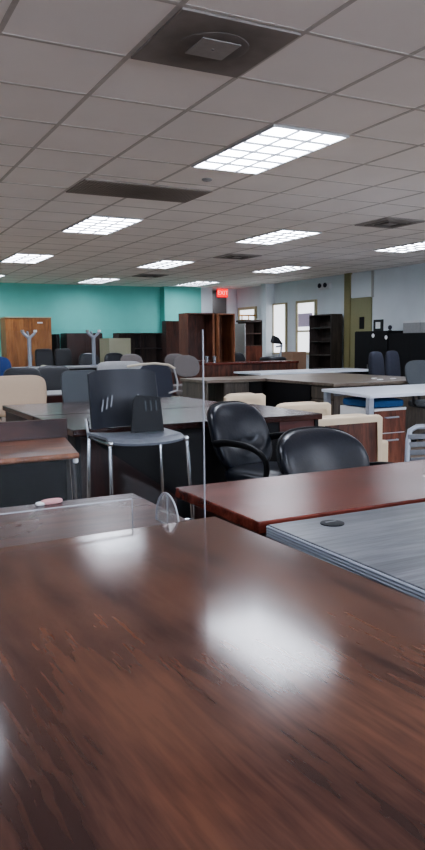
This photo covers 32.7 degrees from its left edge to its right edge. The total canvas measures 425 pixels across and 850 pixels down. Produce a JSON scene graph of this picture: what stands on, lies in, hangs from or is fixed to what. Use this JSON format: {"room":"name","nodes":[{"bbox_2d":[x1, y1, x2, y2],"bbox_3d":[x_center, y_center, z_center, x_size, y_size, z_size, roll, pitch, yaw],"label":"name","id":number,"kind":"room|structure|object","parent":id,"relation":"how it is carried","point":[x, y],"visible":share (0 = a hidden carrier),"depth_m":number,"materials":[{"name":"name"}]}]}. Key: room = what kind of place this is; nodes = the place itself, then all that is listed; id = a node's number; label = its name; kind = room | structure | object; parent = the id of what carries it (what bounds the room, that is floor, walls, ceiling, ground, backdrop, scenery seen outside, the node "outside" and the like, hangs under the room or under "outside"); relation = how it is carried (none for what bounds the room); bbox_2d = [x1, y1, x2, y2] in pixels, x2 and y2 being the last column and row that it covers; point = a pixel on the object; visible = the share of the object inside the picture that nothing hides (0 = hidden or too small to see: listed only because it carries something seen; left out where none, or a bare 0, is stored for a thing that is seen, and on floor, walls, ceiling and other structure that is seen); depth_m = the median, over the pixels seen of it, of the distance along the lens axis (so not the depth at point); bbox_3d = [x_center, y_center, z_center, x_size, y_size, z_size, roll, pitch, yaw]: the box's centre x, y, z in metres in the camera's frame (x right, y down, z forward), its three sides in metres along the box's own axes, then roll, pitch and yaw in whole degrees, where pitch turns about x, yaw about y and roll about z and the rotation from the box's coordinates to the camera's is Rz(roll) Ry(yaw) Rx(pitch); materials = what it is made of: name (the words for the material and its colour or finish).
{"room":"second-hand shop","nodes":[
{"label":"second-hand shop","id":0,"kind":"room"},
{"bbox_2d":[0,283,160,356],"bbox_3d":[-6.468,-1.829,15.864,11.500,2.609,0.300,-4,7,-27],"label":"wall","id":1,"kind":"structure","parent":0,"point":[110,310],"depth_m":17.39,"materials":[{"name":"teal paint"}]},
{"bbox_2d":[160,286,200,332],"bbox_3d":[-0.860,-2.204,18.623,1.020,2.609,0.550,-4,7,-27],"label":"wall","id":2,"kind":"structure","parent":0,"point":[174,301],"depth_m":18.23,"materials":[{"name":"teal paint"}]},
{"bbox_2d":[201,287,212,312],"bbox_3d":[-0.263,-2.246,18.926,0.320,2.609,0.560,-4,7,-27],"label":"wall","id":3,"kind":"structure","parent":0,"point":[206,293],"depth_m":18.56,"materials":[{"name":"white paint"}]},
{"bbox_2d":[0,0,424,290],"bbox_3d":[-2.734,-2.674,11.036,13.800,0.100,31.700,-4,7,-27],"label":"ceiling","id":4,"kind":"structure","parent":0,"point":[112,26],"depth_m":4.86,"materials":[{"name":"tile"}]},
{"bbox_2d":[0,253,54,262],"bbox_3d":[-3.007,-2.689,11.727,0.600,0.022,1.200,-4,7,-27],"label":"recessed light","id":5,"kind":"object","parent":4,"relation":"in","point":[17,257],"visible":1,"depth_m":11.63,"materials":[{"name":"white plastic"}]},
{"bbox_2d":[77,278,119,282],"bbox_3d":[-2.536,-3.195,16.071,0.600,0.022,1.200,-4,7,-27],"label":"recessed light","id":6,"kind":"object","parent":4,"relation":"in","point":[92,280],"visible":1,"depth_m":15.97,"materials":[{"name":"white plastic"}]},
{"bbox_2d":[61,215,143,234],"bbox_3d":[-1.315,-2.334,8.501,0.600,0.022,1.200,-4,7,-27],"label":"recessed light","id":7,"kind":"object","parent":4,"relation":"in","point":[93,224],"visible":1,"depth_m":8.43,"materials":[{"name":"white plastic"}]},
{"bbox_2d":[66,178,212,202],"bbox_3d":[-0.666,-2.125,6.608,1.200,0.017,0.584,-4,7,-27],"label":"panel","id":8,"kind":"object","parent":4,"relation":"attached to","point":[88,186],"visible":1,"depth_m":6.55,"materials":[{"name":"black metal"}]},
{"bbox_2d":[132,274,167,277],"bbox_3d":[-1.290,-3.083,15.007,0.584,0.026,0.584,-4,7,-27],"label":"ceiling vent","id":9,"kind":"object","parent":4,"relation":"in","point":[139,275],"visible":1,"depth_m":14.88,"materials":[{"name":"grey metal"}]},
{"bbox_2d":[136,260,194,268],"bbox_3d":[-0.844,-2.840,12.845,0.600,0.022,1.200,-4,7,-27],"label":"recessed light","id":10,"kind":"object","parent":4,"relation":"in","point":[163,264],"visible":1,"depth_m":12.76,"materials":[{"name":"white plastic"}]},
{"bbox_2d":[145,261,189,267],"bbox_3d":[-0.844,-2.848,12.844,0.570,0.005,1.180,-4,7,-27],"label":"diffuser","id":11,"kind":"object","parent":10,"relation":"attached to","point":[159,264],"depth_m":12.75,"materials":[{"name":"white plastic"}]},
{"bbox_2d":[175,281,219,285],"bbox_3d":[-0.373,-3.346,17.189,0.600,0.022,1.200,-4,7,-27],"label":"recessed light","id":12,"kind":"object","parent":4,"relation":"in","point":[196,283],"visible":1,"depth_m":17.10,"materials":[{"name":"white plastic"}]},
{"bbox_2d":[202,178,211,181],"bbox_3d":[-0.046,-2.078,6.158,0.090,0.021,0.090,-4,7,-27],"label":"smoke detector","id":13,"kind":"object","parent":4,"relation":"attached to","point":[203,179],"visible":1,"depth_m":6.13,"materials":[{"name":"white plastic"}]},
{"bbox_2d":[0,0,424,288],"bbox_3d":[-0.421,-2.139,6.635,13.600,0.004,21.500,-4,7,-27],"label":"grid","id":14,"kind":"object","parent":4,"relation":"attached to","point":[182,3],"depth_m":5.13,"materials":[{"name":"grey metal"}]},
{"bbox_2d":[131,7,300,77],"bbox_3d":[0.001,-1.755,3.372,0.584,0.024,0.584,-4,7,-27],"label":"ceiling vent","id":15,"kind":"object","parent":4,"relation":"in","point":[192,39],"visible":1,"depth_m":3.32,"materials":[{"name":"grey metal"}]},
{"bbox_2d":[217,288,227,296],"bbox_3d":[0.255,-3.421,18.726,0.302,0.239,0.065,-4,7,-27],"label":"exit sign","id":16,"kind":"object","parent":4,"relation":"hanging from","point":[221,292],"visible":1,"depth_m":18.70,"materials":[{"name":"red plastic"}]},
{"bbox_2d":[213,254,261,259],"bbox_3d":[0.402,-2.728,11.781,0.584,0.026,0.584,-4,7,-27],"label":"ceiling vent","id":17,"kind":"object","parent":4,"relation":"in","point":[227,256],"visible":1,"depth_m":11.69,"materials":[{"name":"grey metal"}]},
{"bbox_2d":[191,124,348,174],"bbox_3d":[0.377,-1.980,5.275,0.600,0.022,1.200,-4,7,-27],"label":"recessed light","id":18,"kind":"object","parent":4,"relation":"in","point":[273,146],"visible":1,"depth_m":5.18,"materials":[{"name":"white plastic"}]},
{"bbox_2d":[235,229,321,244],"bbox_3d":[0.848,-2.486,9.619,0.600,0.022,1.200,-4,7,-27],"label":"recessed light","id":19,"kind":"object","parent":4,"relation":"in","point":[283,235],"visible":1,"depth_m":9.55,"materials":[{"name":"white plastic"}]},
{"bbox_2d":[252,266,311,272],"bbox_3d":[1.319,-2.991,13.963,0.600,0.022,1.200,-4,7,-27],"label":"recessed light","id":20,"kind":"object","parent":4,"relation":"in","point":[280,269],"visible":1,"depth_m":13.88,"materials":[{"name":"white plastic"}]},
{"bbox_2d":[355,217,424,228],"bbox_3d":[2.094,-2.374,8.555,0.584,0.026,0.584,-4,7,-27],"label":"ceiling vent","id":21,"kind":"object","parent":4,"relation":"in","point":[391,223],"visible":1,"depth_m":8.47,"materials":[{"name":"grey metal"}]},
{"bbox_2d":[373,241,424,252],"bbox_3d":[3.012,-2.637,10.738,0.600,0.022,1.200,-4,7,-27],"label":"recessed light","id":22,"kind":"object","parent":4,"relation":"in","point":[416,246],"visible":1,"depth_m":10.86,"materials":[{"name":"white plastic"}]},
{"bbox_2d":[1,396,424,457],"bbox_3d":[-2.706,0.018,11.347,13.800,0.100,31.700,-4,7,-27],"label":"floor","id":23,"kind":"structure","parent":0,"point":[3,418],"depth_m":8.36,"materials":[{"name":"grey carpet"}]},
{"bbox_2d":[0,357,11,420],"bbox_3d":[-2.634,-0.294,8.895,0.469,1.080,0.533,-4,7,-27],"label":"chair","id":24,"kind":"object","parent":23,"relation":"on","point":[5,364],"visible":0.11,"depth_m":9.07,"materials":[{"name":"blue fabric"}]},
{"bbox_2d":[3,367,40,376],"bbox_3d":[-2.161,-0.188,8.475,0.469,0.955,0.533,-4,7,-27],"label":"chair","id":25,"kind":"object","parent":23,"relation":"on","point":[21,370],"visible":0.1,"depth_m":8.61,"materials":[{"name":"grey fabric"}]},
{"bbox_2d":[0,375,46,421],"bbox_3d":[-1.682,0.041,6.478,0.600,0.952,0.526,-5,8,-31],"label":"chair","id":26,"kind":"object","parent":23,"relation":"on","point":[14,389],"visible":0.38,"depth_m":6.60,"materials":[{"name":"fabric"}]},
{"bbox_2d":[0,317,51,366],"bbox_3d":[-4.207,-1.526,16.463,1.040,1.825,0.613,-4,7,-27],"label":"tall cabinet","id":27,"kind":"object","parent":23,"relation":"on","point":[14,348],"visible":0.6,"depth_m":16.14,"materials":[{"name":"brown wood"}]},
{"bbox_2d":[0,418,78,507],"bbox_3d":[-1.391,0.462,3.288,1.690,0.838,0.618,-4,7,-27],"label":"table","id":28,"kind":"object","parent":23,"relation":"on","point":[34,454],"visible":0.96,"depth_m":3.33,"materials":[{"name":"brown wood"}]},
{"bbox_2d":[35,349,53,365],"bbox_3d":[-3.525,-1.061,15.447,0.403,1.120,0.555,-4,7,-27],"label":"chair","id":29,"kind":"object","parent":23,"relation":"on","point":[42,356],"visible":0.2,"depth_m":15.53,"materials":[{"name":"black fabric"}]},
{"bbox_2d":[38,365,68,390],"bbox_3d":[-1.940,-0.268,9.149,0.469,0.955,0.533,-4,7,-27],"label":"chair","id":30,"kind":"object","parent":23,"relation":"on","point":[51,374],"visible":0.17,"depth_m":9.26,"materials":[{"name":"grey fabric"}]},
{"bbox_2d":[46,390,62,402],"bbox_3d":[-1.332,0.013,7.597,1.000,0.740,0.620,-4,7,-27],"label":"desk","id":31,"kind":"object","parent":23,"relation":"on","point":[53,396],"visible":0.04,"depth_m":7.12,"materials":[{"name":"brown wood"}]},
{"bbox_2d":[52,334,59,364],"bbox_3d":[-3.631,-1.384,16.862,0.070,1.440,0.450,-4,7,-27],"label":"cabinet","id":32,"kind":"object","parent":23,"relation":"on","point":[55,337],"visible":0.41,"depth_m":16.68,"materials":[{"name":"black laminate"}]},
{"bbox_2d":[54,348,72,365],"bbox_3d":[-3.167,-1.093,15.688,0.403,1.120,0.555,-4,7,-27],"label":"chair","id":33,"kind":"object","parent":23,"relation":"on","point":[62,356],"visible":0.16,"depth_m":15.77,"materials":[{"name":"black fabric"}]},
{"bbox_2d":[61,370,95,401],"bbox_3d":[-1.107,-0.006,6.672,0.429,0.985,0.525,-5,8,-33],"label":"chair","id":34,"kind":"object","parent":23,"relation":"on","point":[74,383],"visible":0.16,"depth_m":6.75,"materials":[{"name":"grey fabric"}]},
{"bbox_2d":[60,333,102,365],"bbox_3d":[-3.062,-1.427,17.098,0.860,1.460,0.553,-4,7,-27],"label":"cabinet","id":35,"kind":"object","parent":23,"relation":"on","point":[78,343],"visible":0.32,"depth_m":16.79,"materials":[{"name":"brown wood"}]},
{"bbox_2d":[69,368,96,369],"bbox_3d":[-2.793,-0.734,14.140,2.300,0.755,0.850,-4,7,-27],"label":"desk","id":36,"kind":"object","parent":23,"relation":"on","point":[70,368],"visible":0.02,"depth_m":13.80,"materials":[{"name":"laminate"}]},
{"bbox_2d":[12,330,100,368],"bbox_3d":[-2.860,-1.468,14.007,1.950,0.735,0.620,-4,7,-27],"label":"table","id":37,"kind":"object","parent":36,"relation":"on","point":[26,335],"visible":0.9,"depth_m":13.87,"materials":[{"name":"silver metal"}]},
{"bbox_2d":[79,353,99,364],"bbox_3d":[-2.517,-0.994,15.207,0.469,1.020,0.546,-4,7,-27],"label":"chair","id":38,"kind":"object","parent":23,"relation":"on","point":[85,358],"visible":0.18,"depth_m":15.29,"materials":[{"name":"grey fabric"}]},
{"bbox_2d":[0,493,186,547],"bbox_3d":[-1.003,0.681,1.957,1.930,0.700,0.585,-4,7,-27],"label":"table","id":39,"kind":"object","parent":23,"relation":"on","point":[22,528],"visible":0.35,"depth_m":2.23,"materials":[{"name":"brown wood"}]},
{"bbox_2d":[35,498,62,505],"bbox_3d":[-0.551,0.258,2.445,0.092,0.018,0.026,-5,8,-33],"label":"eraser","id":40,"kind":"object","parent":39,"relation":"on","point":[51,500],"visible":1,"depth_m":2.44,"materials":[{"name":"rubber"}]},
{"bbox_2d":[0,329,205,528],"bbox_3d":[-0.464,0.035,1.939,0.990,0.575,0.175,-4,7,-27],"label":"screen","id":41,"kind":"object","parent":39,"relation":"on","point":[166,493],"visible":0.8,"depth_m":2.14,"materials":[{"name":"clear glass"}]},
{"bbox_2d":[2,397,215,421],"bbox_3d":[-0.757,0.206,5.877,1.620,0.740,1.020,-4,7,-27],"label":"desk","id":42,"kind":"object","parent":23,"relation":"on","point":[20,412],"visible":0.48,"depth_m":5.69,"materials":[{"name":"grey laminate"}]},
{"bbox_2d":[104,353,122,361],"bbox_3d":[-2.000,-1.014,15.339,0.469,1.020,0.546,-4,7,-27],"label":"chair","id":43,"kind":"object","parent":23,"relation":"on","point":[110,356],"visible":0.13,"depth_m":15.43,"materials":[{"name":"black fabric"}]},
{"bbox_2d":[99,338,130,362],"bbox_3d":[-2.140,-1.254,16.080,0.500,1.330,0.673,-4,7,-27],"label":"file cabinet","id":44,"kind":"object","parent":23,"relation":"on","point":[122,346],"visible":0.39,"depth_m":15.80,"materials":[{"name":"beige metal"}]},
{"bbox_2d":[97,361,141,369],"bbox_3d":[-1.007,-0.238,8.549,0.612,1.015,0.559,-4,7,-27],"label":"chair","id":45,"kind":"object","parent":23,"relation":"on","point":[110,364],"visible":0.08,"depth_m":8.67,"materials":[{"name":"fabric"}]},
{"bbox_2d":[120,354,142,365],"bbox_3d":[-1.345,-0.731,12.757,0.449,1.035,0.533,-4,7,-27],"label":"chair","id":46,"kind":"object","parent":23,"relation":"on","point":[127,357],"visible":0.16,"depth_m":12.88,"materials":[{"name":"grey fabric"}]},
{"bbox_2d":[113,333,162,365],"bbox_3d":[-1.726,-1.425,17.001,1.100,1.450,0.400,-4,7,-27],"label":"hutch","id":47,"kind":"object","parent":23,"relation":"on","point":[148,346],"visible":0.37,"depth_m":17.19,"materials":[{"name":"black wood"}]},
{"bbox_2d":[131,348,161,348],"bbox_3d":[-1.732,-1.789,16.962,1.056,0.022,0.368,-4,7,-27],"label":"shelf","id":48,"kind":"object","parent":47,"relation":"attached to","point":[131,348],"depth_m":16.86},
{"bbox_2d":[85,369,193,519],"bbox_3d":[-0.436,0.231,4.148,0.512,1.082,0.552,-4,7,-27],"label":"chair","id":49,"kind":"object","parent":23,"relation":"on","point":[112,392],"visible":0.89,"depth_m":4.22,"materials":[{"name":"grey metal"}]},
{"bbox_2d":[131,395,163,432],"bbox_3d":[-0.385,-0.067,4.185,0.200,0.211,0.057,-3,7,-23],"label":"panel","id":50,"kind":"object","parent":49,"relation":"on","point":[146,410],"visible":1,"depth_m":4.18,"materials":[{"name":"black plastic"}]},
{"bbox_2d":[127,362,177,397],"bbox_3d":[-0.584,-0.135,7.575,0.518,1.025,0.525,-3,7,-17],"label":"chair","id":51,"kind":"object","parent":23,"relation":"on","point":[163,374],"visible":0.2,"depth_m":7.74,"materials":[{"name":"black plastic"}]},
{"bbox_2d":[162,321,179,395],"bbox_3d":[-0.928,-1.528,16.686,0.360,1.710,0.273,-4,7,-27],"label":"tall cabinet","id":52,"kind":"object","parent":23,"relation":"on","point":[170,329],"visible":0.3,"depth_m":16.55,"materials":[{"name":"brown wood"}]},
{"bbox_2d":[164,354,182,396],"bbox_3d":[-0.544,-0.709,12.499,0.449,1.035,0.533,-4,7,-27],"label":"chair","id":53,"kind":"object","parent":23,"relation":"on","point":[169,359],"visible":0.23,"depth_m":12.55,"materials":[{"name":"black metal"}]},
{"bbox_2d":[34,404,321,518],"bbox_3d":[-0.235,0.298,5.032,1.760,0.740,0.930,-4,7,-27],"label":"desk","id":54,"kind":"object","parent":23,"relation":"on","point":[136,469],"visible":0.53,"depth_m":4.52,"materials":[{"name":"brown wood"}]},
{"bbox_2d":[173,355,199,395],"bbox_3d":[-0.308,-0.538,10.996,0.449,1.035,0.533,-4,7,-27],"label":"chair","id":55,"kind":"object","parent":23,"relation":"on","point":[185,366],"visible":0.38,"depth_m":11.10,"materials":[{"name":"grey fabric"}]},
{"bbox_2d":[178,313,214,383],"bbox_3d":[-0.298,-1.272,14.106,0.580,1.780,0.412,-4,7,-27],"label":"tall cabinet","id":56,"kind":"object","parent":23,"relation":"on","point":[191,325],"visible":0.43,"depth_m":14.18,"materials":[{"name":"brown wood"}]},
{"bbox_2d":[0,516,424,849],"bbox_3d":[-0.377,0.765,0.991,1.815,0.740,1.610,-4,8,-29],"label":"table","id":57,"kind":"object","parent":23,"relation":"on","point":[210,683],"visible":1,"depth_m":1.03,"materials":[{"name":"brown wood"}]},
{"bbox_2d":[215,313,234,361],"bbox_3d":[0.166,-1.294,14.297,0.360,1.770,0.500,-4,7,-27],"label":"tall cabinet","id":58,"kind":"object","parent":23,"relation":"on","point":[224,323],"visible":0.31,"depth_m":14.25,"materials":[{"name":"brown wood"}]},
{"bbox_2d":[235,352,245,360],"bbox_3d":[0.609,-0.931,14.384,0.360,1.020,0.533,-4,7,-27],"label":"chair","id":59,"kind":"object","parent":23,"relation":"on","point":[239,356],"visible":0.12,"depth_m":14.52,"materials":[{"name":"grey fabric"}]},
{"bbox_2d":[223,393,265,405],"bbox_3d":[0.191,0.043,7.185,0.620,0.745,0.580,-4,7,-27],"label":"armchair","id":60,"kind":"object","parent":23,"relation":"on","point":[249,398],"visible":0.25,"depth_m":6.92,"materials":[{"name":"fabric"}]},
{"bbox_2d":[227,393,253,394],"bbox_3d":[0.276,-0.200,6.987,0.340,0.220,0.120,-4,7,-27],"label":"cushion","id":61,"kind":"object","parent":60,"relation":"on","point":[231,393],"depth_m":6.92,"materials":[{"name":"beige fabric"}]},
{"bbox_2d":[207,401,283,481],"bbox_3d":[0.294,0.309,4.319,0.610,0.870,0.671,-6,9,-41],"label":"leather chair","id":62,"kind":"object","parent":23,"relation":"on","point":[240,436],"visible":0.7,"depth_m":4.35,"materials":[{"name":"black leather"}]},
{"bbox_2d":[192,360,298,377],"bbox_3d":[0.613,-0.727,13.290,1.920,0.865,0.600,-4,7,-27],"label":"countertop","id":63,"kind":"structure","parent":23,"relation":"on","point":[218,369],"depth_m":12.90,"materials":[{"name":"brown wood"}]},
{"bbox_2d":[235,320,261,360],"bbox_3d":[0.745,-1.361,15.262,0.420,1.670,0.563,-4,7,-27],"label":"hutch","id":64,"kind":"object","parent":23,"relation":"on","point":[248,333],"visible":0.52,"depth_m":15.09,"materials":[{"name":"brown laminate"}]},
{"bbox_2d":[260,336,285,360],"bbox_3d":[1.224,-1.083,14.252,0.530,1.340,0.460,-4,7,-27],"label":"reclining chair","id":65,"kind":"object","parent":23,"relation":"on","point":[274,339],"visible":0.51,"depth_m":14.22,"materials":[{"name":"black metal"}]},
{"bbox_2d":[282,352,305,368],"bbox_3d":[1.765,-1.078,15.641,0.360,1.000,0.453,-4,7,-27],"label":"base cabinet","id":66,"kind":"object","parent":23,"relation":"on","point":[290,356],"visible":0.32,"depth_m":15.45,"materials":[{"name":"laminate"}]},
{"bbox_2d":[175,460,424,541],"bbox_3d":[0.845,0.551,2.739,1.900,0.740,0.560,-4,7,-27],"label":"table","id":67,"kind":"object","parent":23,"relation":"on","point":[253,505],"visible":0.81,"depth_m":2.38,"materials":[{"name":"brown wood"}]},
{"bbox_2d":[234,368,368,393],"bbox_3d":[1.560,-0.526,11.965,2.300,0.750,0.850,-4,7,-27],"label":"table","id":68,"kind":"object","parent":23,"relation":"on","point":[256,387],"visible":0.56,"depth_m":11.57,"materials":[{"name":"laminate"}]},
{"bbox_2d":[180,373,424,438],"bbox_3d":[1.249,-0.249,9.637,2.620,0.740,2.320,-4,7,-27],"label":"l-shaped desk","id":69,"kind":"object","parent":23,"relation":"on","point":[284,388],"visible":0.48,"depth_m":9.38,"materials":[{"name":"beige laminate"}]},
{"bbox_2d":[180,373,406,386],"bbox_3d":[1.246,-0.599,9.597,2.620,0.035,2.320,-4,7,-27],"label":"countertop","id":70,"kind":"structure","parent":69,"relation":"on","point":[321,379],"depth_m":9.53,"materials":[{"name":"beige laminate"}]},
{"bbox_2d":[276,401,330,415],"bbox_3d":[0.664,0.134,6.501,0.740,0.710,0.580,-4,7,-27],"label":"armchair","id":71,"kind":"object","parent":23,"relation":"on","point":[324,408],"visible":0.22,"depth_m":6.25,"materials":[{"name":"fabric"}]},
{"bbox_2d":[278,401,317,404],"bbox_3d":[0.749,-0.091,6.306,0.460,0.220,0.120,-4,7,-27],"label":"cushion","id":72,"kind":"object","parent":71,"relation":"on","point":[307,402],"depth_m":6.25,"materials":[{"name":"beige fabric"}]},
{"bbox_2d":[309,314,341,368],"bbox_3d":[2.410,-1.463,15.519,0.280,1.780,0.790,-4,7,-27],"label":"bookcase","id":73,"kind":"object","parent":23,"relation":"on","point":[325,330],"visible":0.64,"depth_m":15.64,"materials":[{"name":"brown laminate"}]},
{"bbox_2d":[276,426,392,475],"bbox_3d":[0.675,0.426,3.647,0.700,0.783,0.664,-5,8,-33],"label":"leather chair","id":74,"kind":"object","parent":23,"relation":"on","point":[308,449],"visible":0.43,"depth_m":3.77,"materials":[{"name":"black leather"}]},
{"bbox_2d":[266,502,424,601],"bbox_3d":[1.179,0.656,1.785,1.594,0.743,1.391,-4,7,-27],"label":"table","id":75,"kind":"object","parent":23,"relation":"on","point":[384,546],"visible":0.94,"depth_m":1.83,"materials":[{"name":"laminate"}]},
{"bbox_2d":[318,414,387,461],"bbox_3d":[0.898,0.243,5.649,0.780,0.685,0.580,-4,7,-27],"label":"armchair","id":76,"kind":"object","parent":23,"relation":"on","point":[367,429],"visible":0.3,"depth_m":5.45,"materials":[{"name":"fabric"}]},
{"bbox_2d":[322,414,365,417],"bbox_3d":[0.983,0.030,5.455,0.500,0.220,0.120,-4,7,-27],"label":"cushion","id":77,"kind":"object","parent":76,"relation":"on","point":[340,415],"depth_m":5.39,"materials":[{"name":"beige fabric"}]},
{"bbox_2d":[340,397,405,462],"bbox_3d":[1.563,0.075,7.050,0.385,0.682,0.553,-4,7,-27],"label":"pedestal","id":78,"kind":"object","parent":23,"relation":"on","point":[393,414],"visible":0.47,"depth_m":6.87,"materials":[{"name":"brown wood"}]},
{"bbox_2d":[343,397,403,407],"bbox_3d":[1.552,-0.223,7.030,0.385,0.085,0.520,-4,7,-27],"label":"cushion","id":79,"kind":"object","parent":78,"relation":"on","point":[350,402],"depth_m":6.87,"materials":[{"name":"blue fabric"}]},
{"bbox_2d":[322,384,424,414],"bbox_3d":[1.987,-0.002,7.425,1.770,0.742,0.970,-4,7,-27],"label":"desk","id":80,"kind":"object","parent":23,"relation":"on","point":[372,392],"visible":0.49,"depth_m":7.06,"materials":[{"name":"laminate"}]},
{"bbox_2d":[368,351,384,374],"bbox_3d":[2.620,-0.595,11.128,0.386,1.062,0.495,-4,7,-27],"label":"chair","id":81,"kind":"object","parent":23,"relation":"on","point":[375,360],"visible":0.3,"depth_m":11.18,"materials":[{"name":"grey fabric"}]},
{"bbox_2d":[354,331,402,375],"bbox_3d":[3.197,-1.074,13.739,0.603,1.400,0.930,-4,7,-27],"label":"cabinet","id":82,"kind":"object","parent":23,"relation":"on","point":[365,344],"visible":0.35,"depth_m":13.63,"materials":[{"name":"laminate"}]},
{"bbox_2d":[373,319,383,330],"bbox_3d":[3.123,-1.859,13.525,0.093,0.210,0.300,-3,7,-21],"label":"picture frame","id":83,"kind":"object","parent":82,"relation":"on","point":[377,324],"visible":0.9,"depth_m":13.49,"materials":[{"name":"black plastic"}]},
{"bbox_2d":[375,322,379,328],"bbox_3d":[3.082,-1.857,13.509,0.004,0.120,0.150,-3,7,-21],"label":"print","id":84,"kind":"object","parent":83,"relation":"attached to","point":[377,326],"depth_m":13.51},
{"bbox_2d":[385,351,400,375],"bbox_3d":[3.038,-0.676,11.793,0.386,1.062,0.495,-4,7,-27],"label":"chair","id":85,"kind":"object","parent":23,"relation":"on","point":[392,360],"visible":0.38,"depth_m":11.85,"materials":[{"name":"grey fabric"}]},
{"bbox_2d":[388,333,424,376],"bbox_3d":[3.681,-0.948,12.821,0.603,1.350,1.100,-4,7,-27],"label":"cabinet","id":86,"kind":"object","parent":23,"relation":"on","point":[409,346],"visible":0.26,"depth_m":12.71,"materials":[{"name":"laminate"}]},
{"bbox_2d":[403,320,420,332],"bbox_3d":[3.672,-1.770,13.078,0.228,0.225,0.448,-4,7,-27],"label":"box","id":87,"kind":"object","parent":86,"relation":"on","point":[414,326],"visible":0.8,"depth_m":13.01,"materials":[{"name":"white cardboard"}]},
{"bbox_2d":[421,320,424,332],"bbox_3d":[3.901,-1.723,12.642,0.228,0.225,0.518,-4,7,-27],"label":"box","id":88,"kind":"object","parent":86,"relation":"on","point":[422,321],"visible":1,"depth_m":12.77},
{"bbox_2d":[404,424,424,461],"bbox_3d":[1.386,0.386,4.132,0.488,0.743,0.510,-2,7,-13],"label":"slat chair","id":89,"kind":"object","parent":23,"relation":"on","point":[408,444],"visible":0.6,"depth_m":4.26,"materials":[{"name":"silver metal"}]},
{"bbox_2d":[405,360,424,441],"bbox_3d":[2.622,-0.282,8.733,0.580,0.985,0.525,-3,7,-19],"label":"chair","id":90,"kind":"object","parent":23,"relation":"on","point":[415,369],"visible":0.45,"depth_m":8.82,"materials":[{"name":"grey fabric"}]},
{"bbox_2d":[212,290,225,313],"bbox_3d":[-1.791,-2.785,23.738,0.270,2.609,9.960,-4,7,-27],"label":"wall","id":91,"kind":"structure","parent":0,"point":[218,303],"depth_m":19.62,"materials":[{"name":"grey paint"}]},
{"bbox_2d":[226,289,236,323],"bbox_3d":[0.517,-2.299,19.318,0.290,2.609,0.060,-4,7,-27],"label":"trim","id":92,"kind":"structure","parent":91,"relation":"attached to","point":[231,300],"depth_m":19.18,"materials":[{"name":"white paint"}]},
{"bbox_2d":[237,263,424,368],"bbox_3d":[3.353,-1.753,14.331,0.100,2.609,31.700,-4,7,-27],"label":"wall","id":93,"kind":"structure","parent":0,"point":[399,292],"depth_m":15.25,"materials":[{"name":"white paint"}]},
{"bbox_2d":[238,306,256,319],"bbox_3d":[0.901,-2.645,18.790,0.050,0.810,0.900,-4,7,-27],"label":"window","id":94,"kind":"structure","parent":93,"relation":"in","point":[244,310],"depth_m":18.71,"materials":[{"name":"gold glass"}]},
{"bbox_2d":[261,284,273,356],"bbox_3d":[1.353,-2.130,17.778,0.240,2.609,0.220,-4,7,-27],"label":"column","id":95,"kind":"structure","parent":93,"relation":"attached to","point":[267,290],"depth_m":17.63,"materials":[{"name":"white paint"}]},
{"bbox_2d":[272,303,286,353],"bbox_3d":[1.615,-2.317,17.453,0.050,1.210,0.600,-4,7,-27],"label":"window","id":96,"kind":"structure","parent":93,"relation":"in","point":[279,310],"depth_m":17.43,"materials":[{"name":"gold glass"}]},
{"bbox_2d":[296,299,316,354],"bbox_3d":[2.128,-2.214,16.474,0.050,1.220,0.780,-4,7,-27],"label":"window","id":97,"kind":"structure","parent":93,"relation":"in","point":[305,308],"depth_m":16.55,"materials":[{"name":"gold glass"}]},
{"bbox_2d":[298,313,311,326],"bbox_3d":[2.107,-2.387,16.489,0.008,0.300,0.550,-4,7,-27],"label":"picture","id":98,"kind":"object","parent":97,"relation":"attached to","point":[303,318],"depth_m":16.53,"materials":[{"name":"grey"}]},
{"bbox_2d":[318,283,330,289],"bbox_3d":[2.414,-3.009,15.742,0.120,0.140,0.400,-4,7,-27],"label":"emergency light","id":99,"kind":"object","parent":93,"relation":"attached to","point":[325,286],"visible":1,"depth_m":15.67,"materials":[{"name":"grey plastic"}]},
{"bbox_2d":[343,270,373,367],"bbox_3d":[2.961,-1.809,14.851,0.112,2.609,0.870,-4,7,-27],"label":"door","id":100,"kind":"structure","parent":93,"relation":"in","point":[357,311],"depth_m":14.88,"materials":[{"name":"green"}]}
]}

